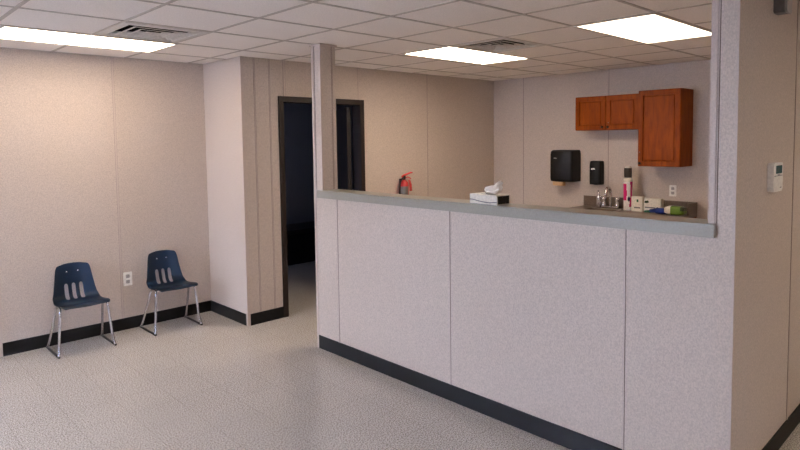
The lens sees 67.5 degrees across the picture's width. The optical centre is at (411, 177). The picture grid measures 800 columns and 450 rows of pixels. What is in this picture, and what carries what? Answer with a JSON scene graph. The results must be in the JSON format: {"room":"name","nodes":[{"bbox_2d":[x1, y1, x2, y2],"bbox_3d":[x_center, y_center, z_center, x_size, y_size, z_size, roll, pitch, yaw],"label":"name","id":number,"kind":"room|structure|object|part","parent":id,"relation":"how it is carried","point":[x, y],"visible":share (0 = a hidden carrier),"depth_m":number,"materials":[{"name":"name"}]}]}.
{"room":"lobby","nodes":[
{"label":"lobby","id":0,"kind":"room"},
{"bbox_2d":[0,48,210,342],"bbox_3d":[-2.818,0.160,5.705,2.006,2.594,0.120,-4,5,-44],"label":"wall","id":1,"kind":"structure","parent":0,"point":[58,189],"depth_m":5.52,"materials":[{"name":"paint"}]},
{"bbox_2d":[0,299,2,356],"bbox_3d":[-3.491,0.214,4.979,0.034,2.594,0.034,-4,5,-44],"label":"trim","id":2,"kind":"structure","parent":1,"relation":"attached to","point":[1,334],"depth_m":5.04,"materials":[{"name":"plastic"}]},
{"bbox_2d":[2,300,210,355],"bbox_3d":[-2.794,1.403,5.702,1.853,0.113,0.007,-4,5,-44],"label":"baseboard","id":3,"kind":"structure","parent":1,"relation":"attached to","point":[37,342],"depth_m":5.57,"materials":[{"name":"black plastic"}]},
{"bbox_2d":[111,57,123,318],"bbox_3d":[-2.779,0.106,5.654,0.019,2.481,0.004,-4,5,-44],"label":"trim","id":4,"kind":"structure","parent":1,"relation":"attached to","point":[112,68],"depth_m":5.65,"materials":[{"name":"plastic"}]},
{"bbox_2d":[123,271,131,285],"bbox_3d":[-2.726,0.968,5.745,0.080,0.132,0.009,-4,5,-44],"label":"wall outlet","id":5,"kind":"object","parent":1,"relation":"attached to","point":[127,276],"visible":1,"depth_m":5.74,"materials":[{"name":"white plastic"}]},
{"bbox_2d":[203,58,241,311],"bbox_3d":[-1.874,0.125,6.088,0.120,2.594,0.654,-4,5,-44],"label":"wall","id":6,"kind":"structure","parent":0,"point":[219,78],"depth_m":6.03,"materials":[{"name":"paint"}]},
{"bbox_2d":[211,300,245,324],"bbox_3d":[-1.871,1.368,6.088,0.007,0.113,0.748,-4,5,-44],"label":"baseboard","id":7,"kind":"structure","parent":6,"relation":"attached to","point":[223,310],"depth_m":6.07,"materials":[{"name":"black plastic"}]},
{"bbox_2d":[284,103,353,223],"bbox_3d":[-2.106,-0.056,8.983,3.614,2.594,0.100,-4,5,-44],"label":"wall","id":8,"kind":"structure","parent":0,"point":[298,127],"depth_m":9.27,"materials":[{"name":"blue paint"}]},
{"bbox_2d":[313,43,337,336],"bbox_3d":[-0.732,0.172,5.129,0.156,2.594,0.117,-4,5,-44],"label":"wall","id":9,"kind":"structure","parent":0,"point":[325,50],"depth_m":5.06,"materials":[{"name":"paint"}]},
{"bbox_2d":[311,46,318,346],"bbox_3d":[-0.816,0.173,5.116,0.026,2.594,0.026,-4,5,-44],"label":"trim","id":10,"kind":"structure","parent":9,"relation":"attached to","point":[312,72],"depth_m":5.11,"materials":[{"name":"plastic"}]},
{"bbox_2d":[313,46,316,188],"bbox_3d":[-0.817,-0.511,5.050,0.003,1.219,0.010,-4,5,-44],"label":"trim","id":11,"kind":"structure","parent":9,"relation":"attached to","point":[313,46],"depth_m":5.05,"materials":[{"name":"plastic"}]},
{"bbox_2d":[318,43,323,189],"bbox_3d":[-0.755,-0.508,4.995,0.016,1.219,0.016,-4,5,-44],"label":"trim","id":12,"kind":"structure","parent":9,"relation":"attached to","point":[319,46],"depth_m":4.99,"materials":[{"name":"plastic"}]},
{"bbox_2d":[309,43,336,46],"bbox_3d":[-0.748,-1.112,5.048,0.180,0.011,0.141,-4,5,-44],"label":"trim","id":13,"kind":"structure","parent":9,"relation":"attached to","point":[319,43],"depth_m":4.99,"materials":[{"name":"plastic"}]},
{"bbox_2d":[331,46,334,188],"bbox_3d":[-0.669,-0.514,5.072,0.012,1.219,0.004,-4,5,-44],"label":"trim","id":14,"kind":"structure","parent":9,"relation":"attached to","point":[331,46],"depth_m":5.07,"materials":[{"name":"plastic"}]},
{"bbox_2d":[0,0,711,80],"bbox_3d":[0.001,-1.281,4.746,11.800,0.344,14.200,-4,5,-44],"label":"ceiling","id":15,"kind":"structure","parent":0,"point":[369,34],"depth_m":4.29,"materials":[{"name":"tile"}]},
{"bbox_2d":[0,26,178,52],"bbox_3d":[-2.548,-1.073,4.682,1.213,0.008,0.604,-4,5,-44],"label":"recessed light","id":16,"kind":"object","parent":15,"relation":"in","point":[6,32],"visible":1,"depth_m":4.64,"materials":[{"name":"white plastic"}]},
{"bbox_2d":[96,22,208,42],"bbox_3d":[-1.910,-1.167,4.395,0.602,0.220,0.602,-4,5,-44],"label":"ceiling vent","id":17,"kind":"object","parent":15,"relation":"in","point":[128,29],"visible":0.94,"depth_m":4.42,"materials":[{"name":"white metal"}]},
{"bbox_2d":[403,46,529,64],"bbox_3d":[0.549,-1.182,5.809,1.213,0.008,0.604,-4,5,-44],"label":"recessed light","id":18,"kind":"object","parent":15,"relation":"in","point":[445,53],"visible":1,"depth_m":5.77,"materials":[{"name":"white plastic"}]},
{"bbox_2d":[451,38,542,52],"bbox_3d":[0.740,-1.249,5.173,0.602,0.220,0.602,-4,5,-44],"label":"ceiling vent","id":19,"kind":"object","parent":15,"relation":"in","point":[499,44],"visible":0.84,"depth_m":5.18,"materials":[{"name":"white metal"}]},
{"bbox_2d":[573,13,710,43],"bbox_3d":[1.806,-1.117,4.531,1.213,0.008,0.604,-4,5,-44],"label":"recessed light","id":20,"kind":"object","parent":15,"relation":"in","point":[654,27],"visible":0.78,"depth_m":4.46,"materials":[{"name":"white plastic"}]},
{"bbox_2d":[234,56,493,313],"bbox_3d":[-0.265,0.040,7.123,3.871,2.594,0.120,-4,5,-44],"label":"wall","id":21,"kind":"structure","parent":0,"point":[460,162],"depth_m":6.93,"materials":[{"name":"paint"}]},
{"bbox_2d":[238,56,250,325],"bbox_3d":[-1.603,0.143,5.743,0.030,2.594,0.030,-4,5,-44],"label":"trim","id":22,"kind":"structure","parent":21,"relation":"attached to","point":[240,58],"depth_m":5.73,"materials":[{"name":"plastic"}]},
{"bbox_2d":[253,57,260,311],"bbox_3d":[-1.503,0.081,5.820,0.014,2.481,0.004,-4,5,-44],"label":"trim","id":23,"kind":"structure","parent":21,"relation":"attached to","point":[253,57],"depth_m":5.82,"materials":[{"name":"plastic"}]},
{"bbox_2d":[251,306,283,325],"bbox_3d":[-1.431,1.371,5.955,0.383,0.113,0.007,-4,5,-44],"label":"baseboard","id":24,"kind":"structure","parent":21,"relation":"attached to","point":[276,313],"depth_m":5.95,"materials":[{"name":"black plastic"}]},
{"bbox_2d":[268,59,275,307],"bbox_3d":[-1.385,0.072,5.936,0.014,2.481,0.004,-4,5,-44],"label":"trim","id":25,"kind":"structure","parent":21,"relation":"attached to","point":[268,59],"depth_m":5.93,"materials":[{"name":"plastic"}]},
{"bbox_2d":[282,60,285,95],"bbox_3d":[-1.277,-0.991,5.987,0.027,0.369,0.004,-4,5,-44],"label":"trim","id":26,"kind":"structure","parent":21,"relation":"attached to","point":[283,61],"depth_m":5.98,"materials":[{"name":"plastic"}]},
{"bbox_2d":[278,96,365,316],"bbox_3d":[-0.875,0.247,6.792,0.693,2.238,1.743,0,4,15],"label":"door frame","id":27,"kind":"structure","parent":21,"relation":"in","point":[343,116],"depth_m":6.72,"materials":[{"name":"brown metal"}]},
{"bbox_2d":[357,68,358,99],"bbox_3d":[-0.593,-1.042,6.658,0.019,0.369,0.004,-4,5,-44],"label":"trim","id":28,"kind":"structure","parent":21,"relation":"attached to","point":[357,68],"depth_m":6.66,"materials":[{"name":"plastic"}]},
{"bbox_2d":[399,172,412,194],"bbox_3d":[-0.069,0.149,7.107,0.162,0.442,0.134,-1,4,2],"label":"fire extinguisher","id":29,"kind":"object","parent":21,"relation":"attached to","point":[404,187],"visible":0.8,"depth_m":7.07,"materials":[{"name":"red metal"}]},
{"bbox_3d":[-0.091,0.151,7.073,0.098,0.104,0.027,-1,4,-2],"label":"label panel","id":30,"kind":"part","parent":29,"relation":"part of","materials":[{"name":"white paper"}]},
{"bbox_2d":[427,78,428,195],"bbox_3d":[0.205,-0.046,7.494,0.014,2.481,0.004,-4,5,-44],"label":"trim","id":31,"kind":"structure","parent":21,"relation":"attached to","point":[427,78],"depth_m":7.45,"materials":[{"name":"plastic"}]},
{"bbox_2d":[0,261,799,449],"bbox_3d":[0.035,1.525,4.924,11.800,0.100,14.200,-4,5,-44],"label":"floor","id":32,"kind":"structure","parent":0,"point":[221,383],"depth_m":4.16,"materials":[{"name":"tile"}]},
{"bbox_2d":[46,262,116,358],"bbox_3d":[-2.898,1.128,5.234,0.465,0.724,0.431,-4,5,-44],"label":"chair","id":33,"kind":"object","parent":32,"relation":"on","point":[74,272],"visible":1,"depth_m":5.29,"materials":[{"name":"blue plastic"}]},
{"bbox_3d":[-3.111,1.291,5.174,0.234,0.404,0.024,2,4,34],"label":"leg","id":34,"kind":"part","parent":33,"relation":"part of","materials":[{"name":"silver metal"}]},
{"bbox_3d":[-2.952,1.297,5.019,0.032,0.405,0.108,-2,4,-15],"label":"leg","id":35,"kind":"part","parent":33,"relation":"part of","materials":[{"name":"silver metal"}]},
{"bbox_3d":[-2.823,1.270,5.456,0.024,0.404,0.234,-3,4,-33],"label":"leg","id":36,"kind":"part","parent":33,"relation":"part of","materials":[{"name":"silver metal"}]},
{"bbox_3d":[-2.671,1.276,5.294,0.108,0.405,0.032,0,4,16],"label":"leg","id":37,"kind":"part","parent":33,"relation":"part of","materials":[{"name":"silver metal"}]},
{"bbox_2d":[139,250,202,335],"bbox_3d":[-2.333,1.085,5.794,0.465,0.724,0.431,-4,5,-44],"label":"chair","id":38,"kind":"object","parent":32,"relation":"on","point":[165,259],"visible":1,"depth_m":5.85,"materials":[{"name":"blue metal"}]},
{"bbox_3d":[-2.546,1.249,5.735,0.234,0.404,0.024,2,4,34],"label":"leg","id":39,"kind":"part","parent":38,"relation":"part of","materials":[{"name":"silver metal"}]},
{"bbox_3d":[-2.387,1.255,5.579,0.032,0.405,0.108,-2,4,-15],"label":"leg","id":40,"kind":"part","parent":38,"relation":"part of","materials":[{"name":"silver metal"}]},
{"bbox_3d":[-2.258,1.228,6.016,0.024,0.404,0.234,-3,4,-33],"label":"leg","id":41,"kind":"part","parent":38,"relation":"part of","materials":[{"name":"silver metal"}]},
{"bbox_3d":[-2.106,1.234,5.854,0.108,0.405,0.032,0,4,16],"label":"leg","id":42,"kind":"part","parent":38,"relation":"part of","materials":[{"name":"silver metal"}]},
{"bbox_2d":[287,221,315,265],"bbox_3d":[-1.423,0.959,9.159,1.900,0.530,0.600,-4,5,-44],"label":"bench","id":43,"kind":"object","parent":32,"relation":"on","point":[300,236],"visible":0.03,"depth_m":8.74,"materials":[{"name":"black"}]},
{"bbox_2d":[570,195,696,217],"bbox_3d":[2.405,0.791,6.777,0.619,1.074,1.352,-4,5,-44],"label":"countertop","id":44,"kind":"structure","parent":32,"relation":"on","point":[589,201],"depth_m":6.72,"materials":[{"name":"brown laminate"}]},
{"bbox_2d":[596,190,600,207],"bbox_3d":[2.227,0.249,7.138,0.069,0.211,0.056,-4,5,-44],"label":"soap bottle","id":45,"kind":"object","parent":44,"relation":"on","point":[598,199],"visible":1,"depth_m":7.12,"materials":[{"name":"clear plastic"}]},
{"bbox_2d":[583,207,620,211],"bbox_3d":[2.144,0.387,6.884,0.398,0.040,0.408,-4,5,-44],"label":"basin","id":46,"kind":"object","parent":44,"relation":"in","point":[590,208],"depth_m":7.03,"materials":[{"name":"metal"}]},
{"bbox_2d":[599,186,619,208],"bbox_3d":[2.307,0.229,7.019,0.167,0.265,0.244,-4,5,-44],"label":"faucet","id":47,"kind":"object","parent":44,"relation":"on","point":[617,199],"visible":1,"depth_m":7.03,"materials":[{"name":"silver metal"}]},
{"bbox_3d":[2.287,0.277,7.117,0.064,0.117,0.064,-4,5,-44],"label":"handle","id":48,"kind":"part","parent":47,"relation":"part of","materials":[{"name":"silver metal"}]},
{"bbox_3d":[2.302,0.220,7.013,0.153,0.245,0.036,-4,5,-44],"label":"spout","id":49,"kind":"part","parent":47,"relation":"part of","materials":[{"name":"silver metal"}]},
{"bbox_3d":[2.345,0.344,7.062,0.060,0.028,0.220,-4,5,-44],"label":"plate","id":50,"kind":"part","parent":47,"relation":"part of","materials":[{"name":"silver metal"}]},
{"bbox_3d":[2.402,0.283,6.999,0.064,0.117,0.064,-4,5,-44],"label":"handle","id":51,"kind":"part","parent":47,"relation":"part of","materials":[{"name":"silver metal"}]},
{"bbox_2d":[623,166,632,210],"bbox_3d":[2.465,0.116,6.823,0.102,0.503,0.102,-2,4,-16],"label":"spray can","id":52,"kind":"object","parent":44,"relation":"on","point":[627,180],"visible":1,"depth_m":6.79,"materials":[{"name":"white metal"}]},
{"bbox_2d":[631,196,644,211],"bbox_3d":[2.560,0.292,6.766,0.072,0.165,0.130,-4,5,-44],"label":"box","id":53,"kind":"object","parent":44,"relation":"on","point":[637,202],"visible":0.92,"depth_m":6.74,"materials":[{"name":"white cardboard"}]},
{"bbox_2d":[644,198,663,209],"bbox_3d":[2.692,0.305,6.661,0.082,0.150,0.190,-4,5,-44],"label":"glove box","id":54,"kind":"object","parent":44,"relation":"on","point":[649,203],"visible":0.67,"depth_m":6.63,"materials":[{"name":"white cardboard"}]},
{"bbox_2d":[644,208,665,213],"bbox_3d":[2.662,0.356,6.518,0.066,0.067,0.246,-4,5,-44],"label":"tube","id":55,"kind":"object","parent":44,"relation":"on","point":[655,210],"visible":0.95,"depth_m":6.49,"materials":[{"name":"blue plastic"}]},
{"bbox_2d":[664,206,686,214],"bbox_3d":[2.800,0.344,6.355,0.110,0.096,0.200,-4,5,-44],"label":"pack","id":56,"kind":"object","parent":44,"relation":"on","point":[672,210],"visible":1,"depth_m":6.31},
{"bbox_2d":[323,198,707,449],"bbox_3d":[0.381,0.873,4.020,0.120,1.308,3.075,-4,5,-44],"label":"wall","id":57,"kind":"structure","parent":0,"point":[537,306],"depth_m":3.56,"materials":[{"name":"paint"}]},
{"bbox_2d":[336,200,339,342],"bbox_3d":[-0.607,0.770,4.933,0.003,1.195,0.012,-4,5,-44],"label":"trim","id":58,"kind":"structure","parent":57,"relation":"attached to","point":[336,200],"depth_m":4.93,"materials":[{"name":"plastic"}]},
{"bbox_2d":[449,211,450,384],"bbox_3d":[0.258,0.816,4.053,0.003,1.195,0.012,-4,5,-44],"label":"trim","id":59,"kind":"structure","parent":57,"relation":"attached to","point":[449,211],"depth_m":4.05,"materials":[{"name":"plastic"}]},
{"bbox_2d":[319,335,621,449],"bbox_3d":[0.349,1.473,4.008,0.007,0.113,3.274,-4,5,-44],"label":"baseboard","id":60,"kind":"structure","parent":57,"relation":"attached to","point":[567,438],"depth_m":3.94,"materials":[{"name":"black plastic"}]},
{"bbox_2d":[316,189,715,237],"bbox_3d":[0.370,0.188,3.987,0.186,0.064,3.163,-4,5,-44],"label":"trim ledge","id":61,"kind":"object","parent":57,"relation":"on","point":[697,227],"visible":0.88,"depth_m":3.46,"materials":[{"name":"grey laminate"}]},
{"bbox_2d":[470,181,509,204],"bbox_3d":[0.499,0.087,3.842,0.121,0.152,0.239,-4,5,-39],"label":"tissue box","id":62,"kind":"object","parent":61,"relation":"on","point":[492,196],"visible":1,"depth_m":3.78,"materials":[{"name":"white cardboard"}]},
{"bbox_3d":[0.576,0.138,3.753,0.104,0.050,0.001,-4,5,-39],"label":"panel","id":63,"kind":"part","parent":62,"relation":"part of","materials":[{"name":"black cardboard"}]},
{"bbox_2d":[622,229,625,449],"bbox_3d":[1.126,0.861,3.171,0.003,1.195,0.012,-4,5,-44],"label":"trim","id":64,"kind":"structure","parent":57,"relation":"attached to","point":[624,308],"depth_m":3.17,"materials":[{"name":"plastic"}]},
{"bbox_2d":[494,59,710,218],"bbox_3d":[2.618,0.010,7.033,0.120,2.594,4.286,-4,5,-44],"label":"wall","id":65,"kind":"structure","parent":0,"point":[550,100],"depth_m":7.43,"materials":[{"name":"paint"}]},
{"bbox_2d":[523,78,523,203],"bbox_3d":[1.502,-0.099,8.076,0.003,2.481,0.015,-4,5,-44],"label":"trim","id":66,"kind":"structure","parent":65,"relation":"attached to","point":[523,78],"depth_m":8.05,"materials":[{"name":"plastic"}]},
{"bbox_2d":[550,150,580,185],"bbox_3d":[1.911,-0.128,7.490,0.235,0.445,0.318,-4,5,-44],"label":"paper towel dispenser","id":67,"kind":"object","parent":65,"relation":"attached to","point":[565,165],"visible":1,"depth_m":7.39,"materials":[{"name":"black plastic"}]},
{"bbox_2d":[590,161,603,184],"bbox_3d":[2.235,-0.060,7.256,0.106,0.292,0.150,-4,5,-44],"label":"soap dispenser","id":68,"kind":"object","parent":65,"relation":"attached to","point":[596,167],"visible":1,"depth_m":7.21,"materials":[{"name":"black plastic"}]},
{"bbox_2d":[575,94,638,130],"bbox_3d":[2.321,-0.755,6.956,0.331,0.394,0.785,-4,5,-44],"label":"upper cabinet","id":69,"kind":"object","parent":65,"relation":"attached to","point":[610,112],"visible":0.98,"depth_m":6.84,"materials":[{"name":"brown wood"}]},
{"bbox_3d":[2.094,-0.755,7.008,0.020,0.386,0.384,-4,5,-44],"label":"door","id":70,"kind":"part","parent":69,"relation":"part of","materials":[{"name":"brown wood"}]},
{"bbox_3d":[2.369,-0.741,6.729,0.020,0.386,0.385,-4,5,-44],"label":"door","id":71,"kind":"part","parent":69,"relation":"part of","materials":[{"name":"brown wood"}]},
{"bbox_2d":[607,70,608,195],"bbox_3d":[2.353,-0.536,7.174,0.003,1.514,0.015,-4,5,-44],"label":"trim","id":72,"kind":"structure","parent":65,"relation":"attached to","point":[608,70],"depth_m":7.18,"materials":[{"name":"plastic"}]},
{"bbox_2d":[584,195,694,207],"bbox_3d":[2.614,0.301,6.957,0.016,0.124,1.352,-4,5,-44],"label":"backsplash","id":73,"kind":"structure","parent":65,"relation":"attached to","point":[588,200],"depth_m":7.10,"materials":[{"name":"brown laminate"}]},
{"bbox_2d":[638,88,693,166],"bbox_3d":[2.750,-0.541,6.509,0.366,0.826,0.462,-4,5,-44],"label":"upper cabinet","id":74,"kind":"object","parent":65,"relation":"attached to","point":[665,116],"visible":1,"depth_m":6.39,"materials":[{"name":"brown wood"}]},
{"bbox_2d":[669,185,676,196],"bbox_3d":[2.905,0.142,6.658,0.009,0.125,0.078,-4,5,-44],"label":"wall outlet","id":75,"kind":"object","parent":65,"relation":"attached to","point":[672,188],"visible":1,"depth_m":6.66,"materials":[{"name":"white plastic"}]},
{"bbox_2d":[704,0,799,449],"bbox_3d":[3.663,0.129,4.971,6.210,2.594,0.115,-4,5,-44],"label":"wall","id":76,"kind":"structure","parent":0,"point":[768,40],"depth_m":2.97,"materials":[{"name":"paint"}]},
{"bbox_2d":[708,0,718,222],"bbox_3d":[1.407,-0.395,2.788,0.004,1.219,0.028,-4,5,-44],"label":"trim","id":77,"kind":"structure","parent":76,"relation":"attached to","point":[715,3],"depth_m":2.79,"materials":[{"name":"plastic"}]},
{"bbox_2d":[715,0,721,223],"bbox_3d":[1.422,-0.394,2.773,0.003,1.219,0.010,-4,5,-44],"label":"trim","id":78,"kind":"structure","parent":76,"relation":"attached to","point":[720,1],"depth_m":2.78,"materials":[{"name":"plastic"}]},
{"bbox_2d":[728,0,740,449],"bbox_3d":[1.488,0.295,2.762,0.011,2.594,0.011,-4,5,-44],"label":"trim","id":79,"kind":"structure","parent":76,"relation":"attached to","point":[739,1],"depth_m":2.75,"materials":[{"name":"plastic"}]},
{"bbox_2d":[767,162,782,191],"bbox_3d":[1.902,-0.005,3.128,0.168,0.150,0.033,-4,5,-44],"label":"thermostat","id":80,"kind":"object","parent":76,"relation":"attached to","point":[775,169],"visible":1,"depth_m":3.08,"materials":[{"name":"white plastic"}]},
{"bbox_2d":[762,404,799,449],"bbox_3d":[3.723,1.369,5.008,6.203,0.113,0.007,-4,5,-44],"label":"baseboard","id":81,"kind":"structure","parent":76,"relation":"attached to","point":[793,420],"depth_m":3.48,"materials":[{"name":"black plastic"}]},
{"bbox_2d":[773,0,791,14],"bbox_3d":[1.897,-0.909,3.056,0.090,0.137,0.062,-4,5,-44],"label":"wall sensor","id":82,"kind":"object","parent":76,"relation":"attached to","point":[781,7],"visible":1,"depth_m":3.03,"materials":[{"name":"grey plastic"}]},
{"bbox_2d":[786,0,799,419],"bbox_3d":[2.200,0.186,3.452,0.031,2.481,0.004,-4,5,-44],"label":"trim","id":83,"kind":"structure","parent":76,"relation":"attached to","point":[798,0],"depth_m":3.44,"materials":[{"name":"plastic"}]}
]}

